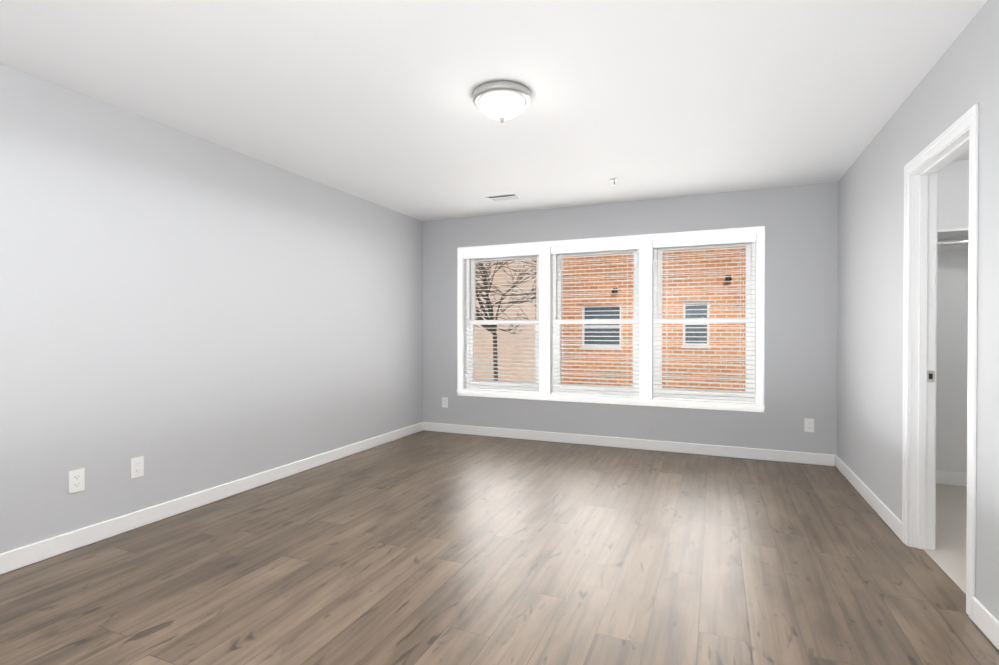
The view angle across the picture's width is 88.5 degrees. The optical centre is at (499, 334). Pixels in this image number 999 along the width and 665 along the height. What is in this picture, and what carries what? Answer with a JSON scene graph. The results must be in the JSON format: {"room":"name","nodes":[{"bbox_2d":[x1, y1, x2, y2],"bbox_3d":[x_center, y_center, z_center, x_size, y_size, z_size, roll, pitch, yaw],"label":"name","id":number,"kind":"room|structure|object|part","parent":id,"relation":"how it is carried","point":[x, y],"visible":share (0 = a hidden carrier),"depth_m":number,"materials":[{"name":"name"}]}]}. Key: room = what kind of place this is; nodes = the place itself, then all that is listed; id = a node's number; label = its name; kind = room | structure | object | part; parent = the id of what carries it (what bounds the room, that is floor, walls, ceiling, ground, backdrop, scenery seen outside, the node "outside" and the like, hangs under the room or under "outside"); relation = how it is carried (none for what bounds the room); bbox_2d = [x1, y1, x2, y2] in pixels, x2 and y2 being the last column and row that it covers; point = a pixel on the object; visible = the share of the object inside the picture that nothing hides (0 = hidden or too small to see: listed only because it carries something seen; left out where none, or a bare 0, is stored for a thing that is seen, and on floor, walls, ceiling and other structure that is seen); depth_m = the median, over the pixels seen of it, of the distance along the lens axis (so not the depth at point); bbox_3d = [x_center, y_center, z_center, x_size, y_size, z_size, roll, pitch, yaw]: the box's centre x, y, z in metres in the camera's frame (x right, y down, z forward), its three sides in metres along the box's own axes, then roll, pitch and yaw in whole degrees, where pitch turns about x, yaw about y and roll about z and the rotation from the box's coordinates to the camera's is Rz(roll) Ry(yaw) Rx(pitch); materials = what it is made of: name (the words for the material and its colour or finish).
{"room":"empty bedroom","nodes":[
{"label":"empty bedroom","id":0,"kind":"room"},
{"bbox_2d":[0,64,422,553],"bbox_3d":[-2.033,-0.081,3.426,0.105,2.440,6.012,0,0,23],"label":"wall","id":1,"kind":"structure","parent":0,"point":[183,313],"depth_m":3.21,"materials":[{"name":"grey paint"}]},
{"bbox_2d":[68,468,84,493],"bbox_3d":[-2.262,0.782,2.743,0.008,0.117,0.072,0,0,23],"label":"electrical outlet plate","id":2,"kind":"object","parent":1,"relation":"attached to","point":[76,479],"visible":1,"depth_m":2.74,"materials":[{"name":"white plastic"}]},
{"bbox_2d":[130,456,143,478],"bbox_3d":[-2.141,0.783,3.031,0.008,0.117,0.072,0,0,23],"label":"electrical outlet plate","id":3,"kind":"object","parent":1,"relation":"attached to","point":[137,466],"visible":1,"depth_m":3.03,"materials":[{"name":"white plastic"}]},
{"bbox_2d":[0,422,423,574],"bbox_3d":[-1.997,1.090,3.368,0.013,0.100,5.707,0,0,23],"label":"baseboard","id":4,"kind":"structure","parent":1,"relation":"attached to","point":[15,559],"depth_m":3.20,"materials":[{"name":"white wood"}]},
{"bbox_2d":[0,0,986,220],"bbox_3d":[0.550,-1.352,2.329,5.710,0.120,6.012,0,0,23],"label":"ceiling","id":5,"kind":"structure","parent":0,"point":[372,100],"depth_m":2.63,"materials":[{"name":"white paint"}]},
{"bbox_2d":[473,80,530,122],"bbox_3d":[0.013,-1.217,2.763,0.316,0.158,0.316,0,0,23],"label":"ceiling light","id":6,"kind":"object","parent":5,"relation":"attached to","point":[501,100],"visible":1,"depth_m":2.67,"materials":[{"name":"white glass"}]},
{"bbox_2d":[486,194,521,200],"bbox_3d":[0.041,-1.305,4.899,0.310,0.013,0.160,0,0,23],"label":"ceiling vent","id":7,"kind":"object","parent":5,"relation":"in","point":[504,197],"visible":1,"depth_m":4.88,"materials":[{"name":"white metal"}]},
{"bbox_2d":[0,430,998,664],"bbox_3d":[0.550,1.198,2.349,5.710,0.100,6.012,0,0,23],"label":"floor","id":8,"kind":"structure","parent":0,"point":[423,547],"depth_m":2.46,"materials":[{"name":"wood"}]},
{"bbox_2d":[423,182,837,454],"bbox_3d":[1.039,-0.095,5.286,4.115,2.440,0.200,0,0,23],"label":"wall","id":9,"kind":"structure","parent":0,"point":[799,223],"depth_m":4.79,"materials":[{"name":"grey paint"}]},
{"bbox_2d":[442,397,447,407],"bbox_3d":[-0.627,0.779,5.881,0.072,0.117,0.008,0,0,23],"label":"outlet","id":10,"kind":"object","parent":9,"relation":"attached to","point":[444,402],"visible":1,"depth_m":5.88,"materials":[{"name":"white plastic"}]},
{"bbox_2d":[456,226,764,412],"bbox_3d":[0.989,-0.142,5.291,3.107,1.674,0.229,0,0,23],"label":"window unit","id":11,"kind":"structure","parent":9,"relation":"in","point":[648,320],"depth_m":5.13,"materials":[{"name":"white plastic"}]},
{"bbox_2d":[424,422,834,465],"bbox_3d":[0.998,1.076,5.197,4.089,0.100,0.013,0,0,23],"label":"baseboard","id":12,"kind":"structure","parent":9,"relation":"attached to","point":[758,454],"depth_m":5.01,"materials":[{"name":"white wood"}]},
{"bbox_2d":[804,418,813,431],"bbox_3d":[2.705,0.792,4.479,0.072,0.117,0.008,0,0,23],"label":"outlet","id":13,"kind":"object","parent":9,"relation":"attached to","point":[808,425],"visible":1,"depth_m":4.48,"materials":[{"name":"white plastic"}]},
{"bbox_2d":[837,0,998,620],"bbox_3d":[1.857,-0.068,1.789,0.105,2.440,6.012,0,0,23],"label":"wall","id":14,"kind":"structure","parent":0,"point":[959,80],"depth_m":2.93,"materials":[{"name":"grey paint"}]},
{"bbox_2d":[835,455,901,540],"bbox_3d":[2.559,1.088,3.619,0.013,0.100,1.710,0,0,23],"label":"baseboard","id":15,"kind":"structure","parent":14,"relation":"attached to","point":[889,517],"depth_m":3.36,"materials":[{"name":"white wood"}]},
{"bbox_2d":[902,104,978,619],"bbox_3d":[2.116,0.112,2.416,0.121,2.070,0.839,0,0,23],"label":"door frame","id":16,"kind":"structure","parent":14,"relation":"attached to","point":[922,347],"depth_m":2.72,"materials":[{"name":"white wood"}]},
{"bbox_2d":[927,371,933,381],"bbox_3d":[2.288,0.222,2.722,0.032,0.060,0.002,0,0,23],"label":"strike plate","id":17,"kind":"object","parent":16,"relation":"attached to","point":[930,376],"visible":1,"depth_m":2.72,"materials":[{"name":"silver metal"}]},
{"bbox_2d":[972,597,998,649],"bbox_3d":[1.290,1.111,0.603,0.013,0.100,3.158,0,0,23],"label":"baseboard","id":18,"kind":"structure","parent":14,"relation":"attached to","point":[985,620],"depth_m":1.95,"materials":[{"name":"white wood"}]},
{"bbox_2d":[936,160,968,472],"bbox_3d":[3.541,-0.084,3.871,1.385,2.440,0.105,0,0,23],"label":"wall","id":19,"kind":"structure","parent":0,"point":[952,338],"depth_m":3.87,"materials":[{"name":"white paint"}]},
{"bbox_2d":[936,471,966,485],"bbox_3d":[3.471,1.086,3.845,1.276,0.100,0.013,0,0,23],"label":"baseboard","id":20,"kind":"structure","parent":19,"relation":"attached to","point":[951,478],"depth_m":3.87,"materials":[{"name":"white wood"}]},
{"bbox_2d":[937,227,968,250],"bbox_3d":[3.404,-0.687,3.671,1.274,0.109,0.359,0,0,23],"label":"closet shelf","id":21,"kind":"object","parent":19,"relation":"attached to","point":[953,239],"visible":0.12,"depth_m":3.71,"materials":[{"name":"silver metal"}]},
{"bbox_3d":[3.365,-0.652,3.579,1.272,0.031,0.032,0,0,23],"label":"rod","id":22,"kind":"part","parent":21,"relation":"part of","materials":[{"name":"silver metal"}]},
{"label":"outside","id":23,"kind":"structure","parent":0,"visible":0},
{"bbox_3d":[5.793,4.099,21.921,60.000,0.200,34.093,0,0,23],"label":"ground","id":24,"kind":"structure","parent":23,"visible":0},
{"bbox_2d":[474,258,534,381],"bbox_3d":[-2.085,-3.559,29.568,23.500,15.000,6.000,0,0,23],"label":"building","id":25,"kind":"structure","parent":24,"relation":"on","point":[502,289],"depth_m":25.27,"materials":[{"name":"brick"}]},
{"bbox_2d":[475,259,535,380],"bbox_3d":[-1.753,0.385,9.646,4.863,7.414,5.478,0,0,23],"label":"bare tree","id":26,"kind":"object","parent":24,"relation":"on","point":[484,275],"depth_m":9.24,"materials":[{"name":"brown plant"}]},
{"bbox_2d":[535,246,745,390],"bbox_3d":[5.400,-1.913,10.319,9.760,12.000,0.300,0,0,23],"label":"brick facade","id":27,"kind":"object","parent":24,"relation":"on","point":[580,279],"depth_m":10.89,"materials":[{"name":"brick"}]},
{"bbox_2d":[580,305,622,349],"bbox_3d":[2.296,-0.162,11.525,0.947,1.007,0.150,0,0,23],"label":"window","id":28,"kind":"structure","parent":27,"relation":"attached to","point":[598,311],"depth_m":11.55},
{"bbox_2d":[681,301,710,348],"bbox_3d":[4.124,-0.200,10.755,0.577,0.974,0.150,0,0,23],"label":"window","id":29,"kind":"structure","parent":27,"relation":"attached to","point":[702,315],"depth_m":10.77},
{"bbox_2d":[725,275,731,280],"bbox_3d":[4.640,-1.151,10.395,0.140,0.120,0.160,0,0,23],"label":"wall lamp","id":30,"kind":"object","parent":27,"relation":"attached to","point":[728,278],"depth_m":10.35,"materials":[{"name":"black metal"}]}
]}

